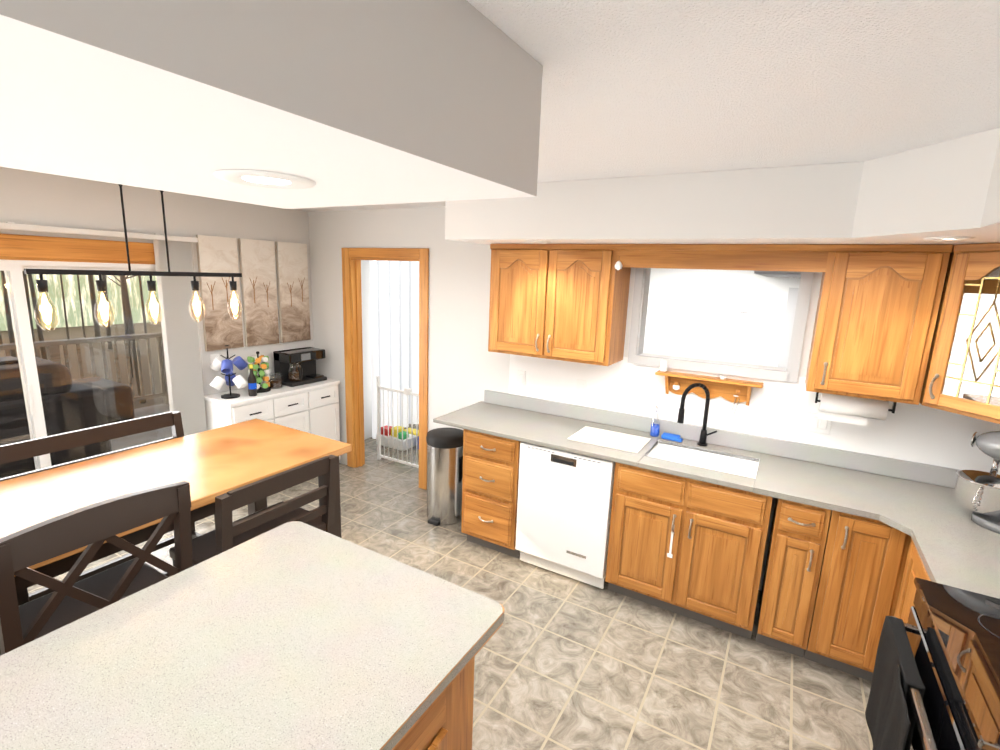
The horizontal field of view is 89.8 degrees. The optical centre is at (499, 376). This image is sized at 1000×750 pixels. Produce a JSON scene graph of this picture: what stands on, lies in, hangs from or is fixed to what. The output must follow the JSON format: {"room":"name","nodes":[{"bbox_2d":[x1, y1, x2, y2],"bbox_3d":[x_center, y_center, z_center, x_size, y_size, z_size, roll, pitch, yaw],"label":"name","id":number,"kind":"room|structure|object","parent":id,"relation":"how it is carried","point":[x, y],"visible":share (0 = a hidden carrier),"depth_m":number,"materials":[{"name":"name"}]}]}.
{"room":"kitchen","nodes":[
{"label":"kitchen","id":0,"kind":"room"},
{"bbox_2d":[0,167,371,439],"bbox_3d":[-2.772,-0.102,3.570,0.120,2.440,10.020,9,13,29],"label":"wall","id":1,"kind":"structure","parent":0,"point":[35,198],"depth_m":3.75,"materials":[{"name":"white paint"}]},
{"bbox_2d":[0,233,172,477],"bbox_3d":[-2.997,0.154,3.221,0.141,2.060,2.060,9,13,29],"label":"sliding glass door","id":2,"kind":"structure","parent":1,"relation":"attached to","point":[19,308],"depth_m":3.22,"materials":[{"name":"clear glass"}]},
{"bbox_2d":[0,222,206,435],"bbox_3d":[-2.916,0.106,3.170,0.074,2.080,2.110,9,13,29],"label":"vertical blinds","id":3,"kind":"object","parent":1,"relation":"attached to","point":[179,324],"visible":0.81,"depth_m":3.82,"materials":[{"name":"white"}]},
{"bbox_2d":[210,354,218,362],"bbox_3d":[-2.360,-0.125,4.158,0.010,0.120,0.075,9,13,29],"label":"switch plate","id":4,"kind":"object","parent":1,"relation":"attached to","point":[212,356],"depth_m":4.14,"materials":[{"name":"white plastic"}]},
{"bbox_2d":[196,235,247,350],"bbox_3d":[-2.287,-0.675,4.112,0.035,0.910,0.315,9,13,29],"label":"picture","id":5,"kind":"object","parent":1,"relation":"attached to","point":[222,327],"depth_m":4.09,"materials":[{"name":"beige fabric"}]},
{"bbox_2d":[240,238,283,346],"bbox_3d":[-2.111,-0.729,4.409,0.035,0.910,0.315,9,13,29],"label":"picture","id":6,"kind":"object","parent":1,"relation":"attached to","point":[257,256],"depth_m":4.40,"materials":[{"name":"beige fabric"}]},
{"bbox_2d":[276,242,310,342],"bbox_3d":[-1.935,-0.783,4.706,0.035,0.910,0.315,9,13,29],"label":"picture","id":7,"kind":"object","parent":1,"relation":"attached to","point":[294,287],"depth_m":4.69,"materials":[{"name":"beige fabric"}]},
{"bbox_2d":[370,260,418,438],"bbox_3d":[-1.155,-0.441,6.010,0.193,2.165,1.380,9,13,29],"label":"curtain","id":8,"kind":"object","parent":1,"relation":"attached to","point":[394,301],"visible":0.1,"depth_m":5.81,"materials":[{"name":"white fabric"}]},
{"bbox_2d":[27,424,872,749],"bbox_3d":[-0.451,1.484,2.554,5.530,0.100,10.140,9,13,29],"label":"floor","id":9,"kind":"structure","parent":0,"point":[563,662],"depth_m":2.56,"materials":[{"name":"tile"}]},
{"bbox_2d":[0,481,192,655],"bbox_3d":[-1.544,0.949,1.887,0.505,1.136,0.560,9,13,29],"label":"chair","id":10,"kind":"object","parent":9,"relation":"on","point":[93,527],"visible":0.44,"depth_m":1.70,"materials":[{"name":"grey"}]},
{"bbox_2d":[0,411,215,605],"bbox_3d":[-2.085,0.816,2.719,0.455,1.028,0.970,9,13,29],"label":"bench","id":11,"kind":"object","parent":9,"relation":"on","point":[17,451],"visible":0.04,"depth_m":2.75,"materials":[{"name":"grey"}]},
{"bbox_2d":[0,419,351,591],"bbox_3d":[-1.942,0.994,2.154,0.900,0.915,2.630,9,13,29],"label":"dining table","id":12,"kind":"object","parent":9,"relation":"on","point":[209,466],"visible":0.52,"depth_m":2.46,"materials":[{"name":"brown wood"}]},
{"bbox_2d":[169,455,337,566],"bbox_3d":[-1.183,0.906,2.483,0.455,1.008,0.610,9,13,29],"label":"chair","id":13,"kind":"object","parent":9,"relation":"on","point":[227,533],"visible":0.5,"depth_m":2.33,"materials":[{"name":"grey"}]},
{"bbox_2d":[204,378,340,459],"bbox_3d":[-1.998,0.528,4.550,0.416,0.870,1.110,9,13,29],"label":"sideboard","id":14,"kind":"object","parent":9,"relation":"on","point":[312,408],"visible":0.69,"depth_m":4.38,"materials":[{"name":"white wood"}]},
{"bbox_2d":[210,345,247,398],"bbox_3d":[-2.193,-0.040,4.056,0.286,0.423,0.300,9,13,29],"label":"mug tree","id":15,"kind":"object","parent":14,"relation":"on","point":[225,366],"visible":1,"depth_m":4.03,"materials":[{"name":"white ceramic"}]},
{"bbox_2d":[248,364,256,395],"bbox_3d":[-2.044,0.033,4.135,0.065,0.260,0.063,9,13,29],"label":"syrup bottle","id":16,"kind":"object","parent":14,"relation":"on","point":[252,386],"visible":1,"depth_m":4.12,"materials":[{"name":"grey"}]},
{"bbox_2d":[247,351,270,392],"bbox_3d":[-2.067,-0.045,4.299,0.170,0.344,0.170,9,13,29],"label":"carousel","id":17,"kind":"object","parent":14,"relation":"on","point":[263,370],"visible":0.75,"depth_m":4.27,"materials":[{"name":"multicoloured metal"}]},
{"bbox_2d":[268,372,281,388],"bbox_3d":[-1.995,0.034,4.447,0.116,0.136,0.114,9,13,29],"label":"jar","id":18,"kind":"object","parent":14,"relation":"on","point":[275,382],"visible":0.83,"depth_m":4.41,"materials":[{"name":"clear glass"}]},
{"bbox_2d":[273,347,326,386],"bbox_3d":[-1.857,-0.094,4.689,0.250,0.300,0.400,9,13,29],"label":"coffee maker","id":19,"kind":"object","parent":14,"relation":"on","point":[294,367],"visible":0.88,"depth_m":4.59,"materials":[{"name":"black"}]},
{"bbox_2d":[376,376,418,467],"bbox_3d":[-0.914,0.482,4.941,0.780,0.880,0.040,9,13,29],"label":"baby gate","id":20,"kind":"object","parent":9,"relation":"on","point":[407,391],"visible":0.62,"depth_m":5.01,"materials":[{"name":"white plastic"}]},
{"bbox_2d":[376,425,418,450],"bbox_3d":[-0.989,0.666,5.678,0.660,0.220,0.480,9,13,29],"label":"toys","id":21,"kind":"object","parent":9,"relation":"on","point":[399,437],"visible":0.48,"depth_m":5.55,"materials":[{"name":"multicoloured plastic"}]},
{"bbox_2d":[384,633,491,749],"bbox_3d":[-1.069,1.343,0.725,0.991,0.860,2.512,9,13,29],"label":"kitchen island","id":22,"kind":"object","parent":9,"relation":"on","point":[444,721],"depth_m":1.38,"materials":[{"name":"brown wood"}]},
{"bbox_2d":[0,541,483,749],"bbox_3d":[-1.094,0.914,0.655,0.953,0.016,2.548,9,13,29],"label":"island countertop","id":23,"kind":"structure","parent":22,"relation":"on","point":[282,646],"depth_m":1.28,"materials":[{"name":"grey stone"}]},
{"bbox_2d":[426,428,462,525],"bbox_3d":[-0.431,0.779,3.969,0.316,0.718,0.333,9,13,29],"label":"trash can","id":24,"kind":"object","parent":9,"relation":"on","point":[444,471],"visible":0.92,"depth_m":3.85,"materials":[{"name":"silver metal"}]},
{"bbox_2d":[457,427,548,557],"bbox_3d":[0.067,0.771,3.682,0.433,0.884,0.620,9,13,29],"label":"base cabinet","id":25,"kind":"object","parent":9,"relation":"on","point":[490,478],"depth_m":3.40,"materials":[{"name":"brown wood"}]},
{"bbox_2d":[433,399,999,598],"bbox_3d":[0.969,0.521,2.773,3.296,0.029,1.191,9,13,29],"label":"countertop","id":26,"kind":"structure","parent":25,"relation":"on","point":[893,527],"depth_m":2.50,"materials":[{"name":"grey stone"}]},
{"bbox_2d":[567,426,650,453],"bbox_3d":[0.703,0.401,3.220,0.450,0.006,0.330,9,13,29],"label":"cutting mat","id":27,"kind":"object","parent":26,"relation":"on","point":[614,440],"visible":1,"depth_m":3.20,"materials":[{"name":"beige plastic"}]},
{"bbox_2d":[650,405,659,436],"bbox_3d":[1.026,0.293,3.303,0.060,0.209,0.060,9,13,29],"label":"soap bottle","id":28,"kind":"object","parent":26,"relation":"on","point":[655,430],"visible":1,"depth_m":3.29,"materials":[{"name":"blue plastic"}]},
{"bbox_2d":[661,432,682,441],"bbox_3d":[1.121,0.397,3.263,0.130,0.028,0.075,9,13,29],"label":"sponge","id":29,"kind":"object","parent":26,"relation":"on","point":[671,437],"visible":0.98,"depth_m":3.24,"materials":[{"name":"blue plastic"}]},
{"bbox_2d":[955,431,999,533],"bbox_3d":[2.228,0.452,2.171,0.371,0.431,0.258,9,13,29],"label":"stand mixer","id":30,"kind":"object","parent":26,"relation":"on","point":[977,492],"visible":1,"depth_m":2.20,"materials":[{"name":"grey metal"}]},
{"bbox_2d":[515,442,614,588],"bbox_3d":[0.523,0.848,3.411,0.614,0.872,0.586,9,13,29],"label":"dishwasher","id":31,"kind":"object","parent":9,"relation":"on","point":[564,505],"visible":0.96,"depth_m":3.15,"materials":[{"name":"white metal"}]},
{"bbox_2d":[753,547,824,659],"bbox_3d":[1.629,1.006,2.799,0.228,0.884,0.620,9,13,29],"label":"base cabinet","id":32,"kind":"object","parent":9,"relation":"on","point":[790,600],"depth_m":2.56,"materials":[{"name":"brown wood"}]},
{"bbox_2d":[809,563,876,675],"bbox_3d":[1.860,1.041,2.668,0.307,0.884,0.620,9,13,29],"label":"base cabinet","id":33,"kind":"object","parent":9,"relation":"on","point":[846,596],"depth_m":2.45,"materials":[{"name":"brown wood"}]},
{"bbox_2d":[857,575,915,681],"bbox_3d":[1.926,1.186,1.969,0.683,0.884,0.587,9,13,29],"label":"base cabinet","id":34,"kind":"object","parent":9,"relation":"on","point":[890,598],"depth_m":2.35,"materials":[{"name":"brown wood"}]},
{"bbox_2d":[865,577,999,749],"bbox_3d":[1.533,1.264,1.418,0.774,0.922,0.759,9,13,29],"label":"range","id":35,"kind":"object","parent":9,"relation":"on","point":[935,684],"visible":1,"depth_m":1.50,"materials":[{"name":"black metal"}]},
{"bbox_2d":[308,206,822,590],"bbox_3d":[0.455,-0.024,3.755,5.530,2.440,0.120,9,13,29],"label":"wall","id":36,"kind":"structure","parent":0,"point":[466,367],"depth_m":4.17,"materials":[{"name":"white paint"}]},
{"bbox_2d":[341,248,428,489],"bbox_3d":[-1.022,-0.085,4.609,1.000,2.115,0.139,9,13,29],"label":"door frame","id":37,"kind":"structure","parent":36,"relation":"attached to","point":[352,258],"depth_m":4.62,"materials":[{"name":"brown wood"}]},
{"bbox_2d":[517,370,525,386],"bbox_3d":[0.164,0.017,3.854,0.075,0.120,0.010,9,13,29],"label":"switch plate","id":38,"kind":"object","parent":36,"relation":"attached to","point":[521,375],"depth_m":3.85,"materials":[{"name":"white plastic"}]},
{"bbox_2d":[488,244,635,365],"bbox_3d":[0.387,-0.510,3.427,0.885,0.745,0.345,9,13,29],"label":"upper cabinet","id":39,"kind":"object","parent":36,"relation":"attached to","point":[564,302],"depth_m":3.25,"materials":[{"name":"brown wood"}]},
{"bbox_2d":[615,261,622,269],"bbox_3d":[0.709,-0.675,2.996,0.048,0.085,0.048,9,13,29],"label":"thermometer","id":40,"kind":"object","parent":39,"relation":"attached to","point":[618,265],"visible":1,"depth_m":2.98,"materials":[{"name":"white plastic"}]},
{"bbox_2d":[655,360,763,416],"bbox_3d":[1.290,0.087,3.140,0.620,0.315,0.113,9,13,29],"label":"shelf","id":41,"kind":"object","parent":36,"relation":"attached to","point":[734,391],"visible":0.88,"depth_m":3.14,"materials":[{"name":"brown wood"}]},
{"bbox_2d":[627,268,813,382],"bbox_3d":[1.349,-0.397,3.157,1.000,0.730,0.180,9,13,29],"label":"window","id":42,"kind":"structure","parent":36,"relation":"in","point":[637,355],"depth_m":3.14,"materials":[{"name":"grey"}]},
{"bbox_2d":[805,411,831,434],"bbox_3d":[1.847,0.270,2.902,0.120,0.120,0.010,9,13,29],"label":"switch plate","id":43,"kind":"object","parent":36,"relation":"attached to","point":[815,424],"depth_m":2.90,"materials":[{"name":"white plastic"}]},
{"bbox_2d":[805,243,979,409],"bbox_3d":[1.914,-0.274,2.538,0.531,0.745,0.390,9,13,29],"label":"upper cabinet","id":44,"kind":"object","parent":36,"relation":"attached to","point":[916,324],"depth_m":2.42,"materials":[{"name":"brown wood"}]},
{"bbox_2d":[815,392,896,425],"bbox_3d":[1.883,0.168,2.673,0.350,0.174,0.110,9,13,29],"label":"paper towel holder","id":45,"kind":"object","parent":44,"relation":"attached to","point":[848,409],"visible":0.9,"depth_m":2.65,"materials":[{"name":"white paper"}]},
{"bbox_2d":[924,259,999,414],"bbox_3d":[2.074,-0.176,2.135,0.262,0.583,0.262,9,13,29],"label":"upper cabinet","id":46,"kind":"object","parent":36,"relation":"attached to","point":[965,375],"depth_m":2.24,"materials":[{"name":"brown wood"}]},
{"bbox_2d":[996,415,999,423],"bbox_3d":[2.112,-0.088,1.657,0.390,0.745,0.638,9,13,29],"label":"upper cabinet","id":47,"kind":"object","parent":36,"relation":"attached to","point":[997,416],"depth_m":2.10,"materials":[{"name":"brown wood"}]},
{"bbox_2d":[290,0,999,211],"bbox_3d":[-1.223,-0.739,0.595,5.530,0.100,6.720,9,13,29],"label":"ceiling","id":48,"kind":"structure","parent":0,"point":[630,88],"depth_m":1.29,"materials":[{"name":"white paint"}]},
{"bbox_2d":[0,0,542,208],"bbox_3d":[-1.041,-0.468,0.325,1.000,0.309,2.820,9,13,29],"label":"ceiling panel","id":49,"kind":"object","parent":48,"relation":"attached to","point":[354,102],"visible":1,"depth_m":0.80,"materials":[{"name":"grey paint"}]},
{"bbox_2d":[24,184,241,329],"bbox_3d":[-1.748,-0.668,2.484,0.100,0.826,0.960,9,13,29],"label":"linear pendant light","id":50,"kind":"object","parent":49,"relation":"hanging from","point":[42,286],"visible":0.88,"depth_m":2.42,"materials":[{"name":"black metal"}]},
{"bbox_2d":[214,170,315,188],"bbox_3d":[-0.553,-0.463,1.189,0.221,0.009,0.221,9,13,29],"label":"ceiling light panel","id":51,"kind":"object","parent":49,"relation":"attached to","point":[264,179],"visible":0.96,"depth_m":1.16,"materials":[{"name":"white plastic"}]},
{"bbox_2d":[643,268,800,367],"bbox_3d":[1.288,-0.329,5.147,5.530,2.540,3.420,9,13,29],"label":"window glass","id":52,"kind":"structure","parent":0,"point":[689,312],"depth_m":5.47,"materials":[{"name":"white"}]},
{"bbox_2d":[445,127,999,244],"bbox_3d":[0.532,-0.662,1.550,3.168,0.307,3.348,9,13,29],"label":"soffit","id":53,"kind":"structure","parent":0,"point":[951,187],"depth_m":2.27,"materials":[{"name":"white paint"}]},
{"bbox_2d":[526,241,550,243],"bbox_3d":[0.233,-0.817,3.059,0.156,0.009,0.156,9,13,29],"label":"recessed light","id":54,"kind":"object","parent":53,"relation":"in","point":[540,242],"visible":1,"depth_m":3.01,"materials":[{"name":"white plastic"}]},
{"bbox_2d":[923,236,974,240],"bbox_3d":[1.774,-0.543,1.984,0.156,0.009,0.156,9,13,29],"label":"recessed light","id":55,"kind":"object","parent":53,"relation":"in","point":[953,238],"visible":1,"depth_m":1.96,"materials":[{"name":"white plastic"}]},
{"label":"outside","id":56,"kind":"structure","parent":0,"visible":0},
{"bbox_2d":[0,322,163,408],"bbox_3d":[-38.002,-1.553,26.202,76.600,0.200,120.000,9,13,29],"label":"ground","id":57,"kind":"structure","parent":56,"point":[62,335],"depth_m":26.67,"materials":[{"name":"brown plant"}]},
{"bbox_2d":[0,271,146,402],"bbox_3d":[-22.172,-7.633,11.042,30.408,18.868,38.098,9,13,29],"label":"trees","id":58,"kind":"object","parent":57,"relation":"on","point":[124,290],"depth_m":22.44,"materials":[{"name":"brown plant"}]},
{"bbox_2d":[0,332,171,450],"bbox_3d":[-4.676,0.634,3.904,3.298,1.230,9.000,9,13,29],"label":"deck","id":59,"kind":"object","parent":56,"point":[140,439],"depth_m":6.34,"materials":[{"name":"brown wood"}]},
{"bbox_2d":[0,356,134,478],"bbox_3d":[-3.938,0.483,3.762,0.732,1.175,1.890,9,13,29],"label":"outdoor furniture","id":60,"kind":"object","parent":59,"relation":"on","point":[81,385],"depth_m":3.91,"materials":[{"name":"black"}]},
{"bbox_3d":[1.067,0.857,-0.472,0.120,2.440,6.720,9,13,29],"label":"wall","id":61,"kind":"structure","parent":0,"visible":0},
{"bbox_2d":[508,354,999,474],"bbox_3d":[0.558,0.445,1.767,3.050,0.491,3.300,9,13,29],"label":"backsplash","id":62,"kind":"structure","parent":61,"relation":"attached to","point":[919,433],"depth_m":3.03,"materials":[{"name":"white"}]},
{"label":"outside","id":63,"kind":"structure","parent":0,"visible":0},
{"bbox_2d":[0,271,160,330],"bbox_3d":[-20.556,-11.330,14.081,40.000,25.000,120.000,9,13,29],"label":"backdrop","id":64,"kind":"structure","parent":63,"point":[55,293],"depth_m":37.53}
]}

